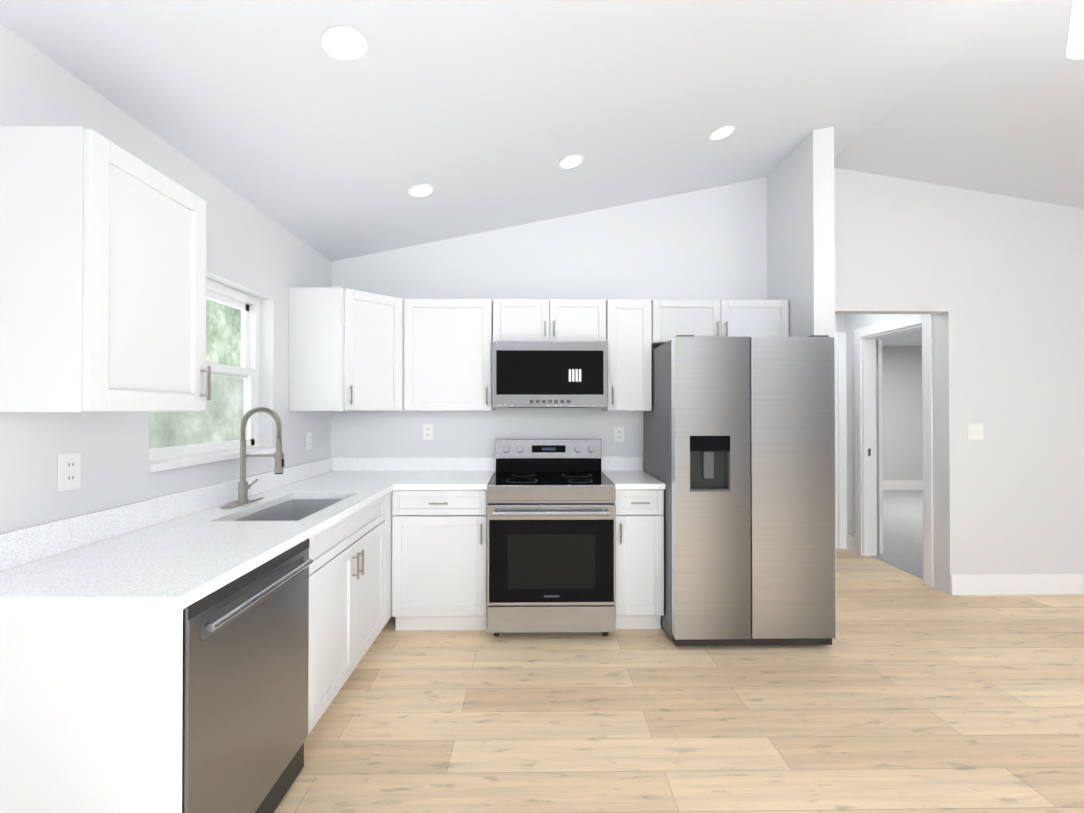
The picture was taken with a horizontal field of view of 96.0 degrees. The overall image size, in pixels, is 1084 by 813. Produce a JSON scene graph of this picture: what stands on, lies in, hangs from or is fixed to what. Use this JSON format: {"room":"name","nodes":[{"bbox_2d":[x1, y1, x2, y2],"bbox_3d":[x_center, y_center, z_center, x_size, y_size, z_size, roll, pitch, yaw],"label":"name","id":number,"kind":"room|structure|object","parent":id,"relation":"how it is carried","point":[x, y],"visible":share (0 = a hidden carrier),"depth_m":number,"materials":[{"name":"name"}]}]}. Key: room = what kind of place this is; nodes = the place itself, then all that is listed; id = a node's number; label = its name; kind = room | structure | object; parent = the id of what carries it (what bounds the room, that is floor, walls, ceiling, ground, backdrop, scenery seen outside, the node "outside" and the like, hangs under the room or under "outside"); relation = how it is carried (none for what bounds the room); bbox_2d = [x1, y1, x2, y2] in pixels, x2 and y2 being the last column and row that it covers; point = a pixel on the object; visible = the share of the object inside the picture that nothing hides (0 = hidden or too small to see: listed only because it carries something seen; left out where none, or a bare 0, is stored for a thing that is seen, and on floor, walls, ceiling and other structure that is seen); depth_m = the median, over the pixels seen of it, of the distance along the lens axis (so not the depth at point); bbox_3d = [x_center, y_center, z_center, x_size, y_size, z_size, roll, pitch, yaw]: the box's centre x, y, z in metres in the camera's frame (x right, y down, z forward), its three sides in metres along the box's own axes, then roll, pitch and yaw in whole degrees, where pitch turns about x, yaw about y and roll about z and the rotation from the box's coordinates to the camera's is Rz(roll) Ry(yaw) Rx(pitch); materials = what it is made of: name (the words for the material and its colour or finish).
{"room":"kitchen","nodes":[
{"label":"kitchen","id":0,"kind":"room"},
{"bbox_2d":[0,22,330,532],"bbox_3d":[-1.567,-0.313,0.198,0.150,3.350,7.000,0,0,-1],"label":"wall","id":1,"kind":"structure","parent":0,"point":[264,258],"depth_m":1.81,"materials":[{"name":"white paint"}]},
{"bbox_2d":[57,452,80,491],"bbox_3d":[-1.505,0.207,1.555,0.008,0.118,0.075,0,0,-1],"label":"outlet","id":2,"kind":"object","parent":1,"relation":"attached to","point":[68,471],"visible":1,"depth_m":1.55,"materials":[{"name":"white plastic"}]},
{"bbox_2d":[0,126,210,411],"bbox_3d":[-1.327,-0.356,1.496,0.358,0.745,0.455,0,0,-1],"label":"upper cabinet","id":3,"kind":"object","parent":1,"relation":"attached to","point":[102,274],"visible":1,"depth_m":1.29,"materials":[{"name":"white wood"}]},
{"bbox_2d":[149,278,259,461],"bbox_3d":[-1.617,-0.178,2.324,0.085,0.870,0.885,0,0,-1],"label":"window","id":4,"kind":"structure","parent":1,"relation":"in","point":[214,427],"depth_m":2.47,"materials":[{"name":"white plastic"}]},
{"bbox_2d":[149,447,275,471],"bbox_3d":[-1.548,0.242,2.322,0.093,0.030,0.883,0,0,-1],"label":"window sill","id":5,"kind":"structure","parent":1,"relation":"attached to","point":[161,465],"depth_m":2.16,"materials":[{"name":"white wood"}]},
{"bbox_2d":[306,431,311,449],"bbox_3d":[-1.526,0.223,3.195,0.008,0.118,0.075,0,0,-1],"label":"electrical outlet","id":6,"kind":"object","parent":1,"relation":"attached to","point":[308,440],"visible":1,"depth_m":3.19,"materials":[{"name":"white plastic"}]},
{"bbox_2d":[0,0,1083,345],"bbox_3d":[2.841,-1.534,2.563,9.025,1.005,11.600,0,0,-1],"label":"ceiling","id":7,"kind":"structure","parent":0,"point":[480,116],"depth_m":2.25,"materials":[{"name":"white paint"}]},
{"bbox_2d":[321,26,366,60],"bbox_3d":[-0.670,-1.231,1.656,0.146,0.033,0.148,0,0,-1],"label":"recessed light","id":8,"kind":"object","parent":7,"relation":"in","point":[347,43],"visible":1,"depth_m":1.65,"materials":[{"name":"white"}]},
{"bbox_2d":[408,184,433,196],"bbox_3d":[-0.685,-1.223,2.766,0.146,0.033,0.148,0,0,-1],"label":"recessed light","id":9,"kind":"object","parent":7,"relation":"in","point":[421,190],"visible":1,"depth_m":2.76,"materials":[{"name":"white"}]},
{"bbox_2d":[558,154,583,168],"bbox_3d":[0.165,-1.393,2.778,0.146,0.033,0.148,0,0,-1],"label":"recessed light","id":10,"kind":"object","parent":7,"relation":"in","point":[571,161],"visible":1,"depth_m":2.77,"materials":[{"name":"white"}]},
{"bbox_2d":[709,124,735,140],"bbox_3d":[1.030,-1.566,2.790,0.146,0.033,0.148,0,0,-1],"label":"recessed light","id":11,"kind":"object","parent":7,"relation":"in","point":[722,132],"visible":1,"depth_m":2.78,"materials":[{"name":"white"}]},
{"bbox_2d":[1067,0,1083,58],"bbox_3d":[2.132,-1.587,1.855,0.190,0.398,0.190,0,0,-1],"label":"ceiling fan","id":12,"kind":"object","parent":7,"relation":"hanging from","point":[1075,48],"visible":1,"depth_m":1.88,"materials":[{"name":"white metal"}]},
{"bbox_2d":[274,548,1083,812],"bbox_3d":[2.256,1.411,1.385,7.825,0.080,9.300,0,0,-1],"label":"floor","id":13,"kind":"structure","parent":0,"point":[905,692],"depth_m":2.15,"materials":[{"name":"brown wood"}]},
{"bbox_2d":[0,609,182,812],"bbox_3d":[-1.193,0.926,1.176,0.620,0.885,0.035,0,0,-1],"label":"cabinet end panel","id":14,"kind":"object","parent":13,"relation":"on","point":[91,703],"visible":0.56,"depth_m":1.16,"materials":[{"name":"white wood"}]},
{"bbox_2d":[182,539,312,812],"bbox_3d":[-1.162,0.929,1.523,0.635,0.860,0.652,0,0,-1],"label":"dishwasher","id":15,"kind":"object","parent":13,"relation":"on","point":[245,686],"visible":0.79,"depth_m":1.46,"materials":[{"name":"grey metal"}]},
{"bbox_2d":[308,495,384,734],"bbox_3d":[-1.191,0.934,2.330,0.654,0.885,0.955,0,0,-1],"label":"base cabinet","id":16,"kind":"object","parent":13,"relation":"on","point":[347,593],"visible":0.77,"depth_m":2.22,"materials":[{"name":"white wood"}]},
{"bbox_2d":[0,457,411,611],"bbox_3d":[-1.188,0.426,2.348,0.660,0.133,2.395,0,0,-1],"label":"countertop","id":17,"kind":"structure","parent":16,"relation":"on","point":[179,551],"depth_m":1.57,"materials":[{"name":"stone"}]},
{"bbox_2d":[220,407,283,508],"bbox_3d":[-1.337,0.230,2.317,0.220,0.458,0.260,0,0,-1],"label":"faucet","id":18,"kind":"object","parent":17,"relation":"on","point":[244,486],"visible":1,"depth_m":2.31,"materials":[{"name":"silver metal"}]},
{"bbox_2d":[234,499,343,520],"bbox_3d":[-1.154,0.597,2.277,0.374,0.209,0.684,0,0,-1],"label":"sink","id":19,"kind":"object","parent":17,"relation":"in","point":[294,510],"depth_m":2.59,"materials":[{"name":"silver metal"}]},
{"bbox_2d":[384,491,391,624],"bbox_3d":[-1.218,0.940,3.176,0.620,0.885,0.732,0,0,-1],"label":"cabinet filler","id":20,"kind":"object","parent":13,"relation":"on","point":[388,555],"visible":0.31,"depth_m":2.88,"materials":[{"name":"white wood"}]},
{"bbox_2d":[392,490,487,629],"bbox_3d":[-0.621,0.941,3.223,0.573,0.885,0.654,0,0,-1],"label":"base cabinet","id":21,"kind":"object","parent":13,"relation":"on","point":[439,559],"visible":0.94,"depth_m":2.94,"materials":[{"name":"white wood"}]},
{"bbox_2d":[400,457,495,489],"bbox_3d":[-0.600,0.432,3.231,0.538,0.133,0.645,0,0,-1],"label":"countertop","id":22,"kind":"structure","parent":21,"relation":"on","point":[421,473],"depth_m":3.40,"materials":[{"name":"stone"}]},
{"bbox_2d":[487,439,615,636],"bbox_3d":[0.052,0.808,3.171,0.756,1.150,0.756,0,0,-1],"label":"range","id":23,"kind":"object","parent":13,"relation":"on","point":[551,536],"visible":1,"depth_m":2.86,"materials":[{"name":"grey metal"}]},
{"bbox_2d":[614,489,663,628],"bbox_3d":[0.586,0.941,3.238,0.300,0.885,0.654,0,0,-1],"label":"base cabinet","id":24,"kind":"object","parent":13,"relation":"on","point":[639,559],"visible":0.81,"depth_m":2.95,"materials":[{"name":"white wood"}]},
{"bbox_2d":[601,457,665,488],"bbox_3d":[0.585,0.432,3.246,0.304,0.133,0.645,0,0,-1],"label":"countertop","id":25,"kind":"structure","parent":24,"relation":"on","point":[624,472],"depth_m":3.34,"materials":[{"name":"stone"}]},
{"bbox_2d":[644,335,835,645],"bbox_3d":[1.199,0.489,3.151,0.912,1.787,0.795,0,0,-1],"label":"refrigerator","id":26,"kind":"object","parent":13,"relation":"on","point":[739,447],"visible":0.85,"depth_m":2.75,"materials":[{"name":"grey metal"}]},
{"bbox_2d":[331,167,1083,594],"bbox_3d":[2.301,-0.289,3.653,7.675,3.350,0.110,0,0,-1],"label":"wall","id":27,"kind":"structure","parent":0,"point":[995,283],"depth_m":3.60,"materials":[{"name":"white paint"}]},
{"bbox_2d":[288,287,403,410],"bbox_3d":[-1.224,-0.344,3.245,0.610,0.745,0.612,0,0,-1],"label":"upper cabinet","id":28,"kind":"object","parent":27,"relation":"attached to","point":[346,349],"visible":1,"depth_m":2.95,"materials":[{"name":"white wood"}]},
{"bbox_2d":[423,424,432,439],"bbox_3d":[-0.830,0.185,3.550,0.075,0.118,0.008,0,0,-1],"label":"electrical outlet","id":29,"kind":"object","parent":27,"relation":"attached to","point":[427,431],"visible":1,"depth_m":3.55,"materials":[{"name":"white plastic"}]},
{"bbox_2d":[404,299,495,410],"bbox_3d":[-0.627,-0.343,3.379,0.583,0.745,0.358,0,0,-1],"label":"upper cabinet","id":30,"kind":"object","parent":27,"relation":"attached to","point":[447,354],"visible":1,"depth_m":3.24,"materials":[{"name":"white wood"}]},
{"bbox_2d":[493,299,605,340],"bbox_3d":[0.049,-0.571,3.389,0.758,0.290,0.358,0,0,-1],"label":"upper cabinet","id":31,"kind":"object","parent":27,"relation":"attached to","point":[549,319],"visible":0.79,"depth_m":3.25,"materials":[{"name":"white wood"}]},
{"bbox_2d":[492,341,607,407],"bbox_3d":[0.049,-0.206,3.361,0.756,0.433,0.410,0,0,-1],"label":"microwave","id":32,"kind":"object","parent":31,"relation":"attached to","point":[549,374],"visible":1,"depth_m":3.17,"materials":[{"name":"grey"}]},
{"bbox_2d":[614,427,623,442],"bbox_3d":[0.565,0.206,3.567,0.075,0.118,0.008,0,0,-1],"label":"electrical outlet","id":33,"kind":"object","parent":27,"relation":"attached to","point":[618,434],"visible":1,"depth_m":3.57,"materials":[{"name":"white plastic"}]},
{"bbox_2d":[601,299,651,410],"bbox_3d":[0.583,-0.343,3.395,0.298,0.745,0.358,0,0,-1],"label":"upper cabinet","id":34,"kind":"object","parent":27,"relation":"attached to","point":[629,331],"visible":0.96,"depth_m":3.26,"materials":[{"name":"white wood"}]},
{"bbox_2d":[651,300,788,348],"bbox_3d":[1.194,-0.571,3.404,0.916,0.290,0.358,0,0,-1],"label":"upper cabinet","id":35,"kind":"object","parent":27,"relation":"attached to","point":[726,318],"visible":0.75,"depth_m":3.27,"materials":[{"name":"white wood"}]},
{"bbox_2d":[967,424,982,439],"bbox_3d":[3.199,0.186,3.602,0.120,0.118,0.008,0,0,-1],"label":"light switch","id":36,"kind":"object","parent":27,"relation":"attached to","point":[974,431],"visible":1,"depth_m":3.60,"materials":[{"name":"white plastic"}]},
{"bbox_2d":[951,574,1083,594],"bbox_3d":[4.485,1.311,3.617,2.950,0.150,0.037,0,0,-1],"label":"baseboard","id":37,"kind":"structure","parent":27,"relation":"attached to","point":[1013,584],"depth_m":3.58,"materials":[{"name":"white wood"}]},
{"bbox_2d":[767,127,835,612],"bbox_3d":[1.728,-0.291,3.291,0.130,3.350,0.600,0,0,-1],"label":"wall","id":38,"kind":"structure","parent":0,"point":[800,236],"depth_m":3.08,"materials":[{"name":"white paint"}]},
{"bbox_2d":[835,314,842,423],"bbox_3d":[2.553,0.174,4.853,0.840,2.440,0.110,0,0,-1],"label":"wall","id":39,"kind":"structure","parent":0,"point":[838,317],"depth_m":4.81,"materials":[{"name":"white paint"}]},
{"bbox_2d":[843,314,937,588],"bbox_3d":[3.028,0.183,6.034,0.140,2.440,4.640,0,0,-1],"label":"wall","id":40,"kind":"structure","parent":0,"point":[848,324],"depth_m":4.68,"materials":[{"name":"white paint"}]},
{"bbox_2d":[876,340,882,554],"bbox_3d":[3.160,0.380,4.915,0.035,2.006,0.720,0,0,-1],"label":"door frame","id":41,"kind":"structure","parent":40,"relation":"in","point":[879,420],"depth_m":4.56,"materials":[{"name":"white wood"}]},
{"bbox_2d":[835,314,933,586],"bbox_3d":[2.618,0.328,4.326,1.006,2.125,1.166,0,0,-1],"label":"door frame","id":42,"kind":"structure","parent":40,"relation":"attached to","point":[863,544],"depth_m":4.39,"materials":[{"name":"white wood"}]},
{"bbox_2d":[871,490,922,578],"bbox_3d":[5.173,1.440,6.053,4.270,0.085,4.640,0,0,-1],"label":"floor","id":43,"kind":"structure","parent":0,"point":[903,530],"depth_m":5.48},
{"bbox_2d":[882,346,922,479],"bbox_3d":[5.093,0.198,8.306,4.050,2.440,0.150,0,0,-1],"label":"wall","id":44,"kind":"structure","parent":0,"point":[902,412],"depth_m":8.22,"materials":[{"name":"white paint"}]},
{"bbox_2d":[883,480,922,489],"bbox_3d":[5.100,1.330,8.216,4.060,0.164,0.014,0,0,-1],"label":"baseboard","id":45,"kind":"structure","parent":44,"relation":"attached to","point":[902,484],"depth_m":8.22,"materials":[{"name":"white wood"}]},
{"label":"outside","id":46,"kind":"structure","parent":0,"visible":0},
{"bbox_2d":[206,299,240,366],"bbox_3d":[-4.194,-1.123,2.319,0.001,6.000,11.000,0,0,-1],"label":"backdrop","id":47,"kind":"structure","parent":46,"point":[231,344],"depth_m":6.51,"materials":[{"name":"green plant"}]}
]}

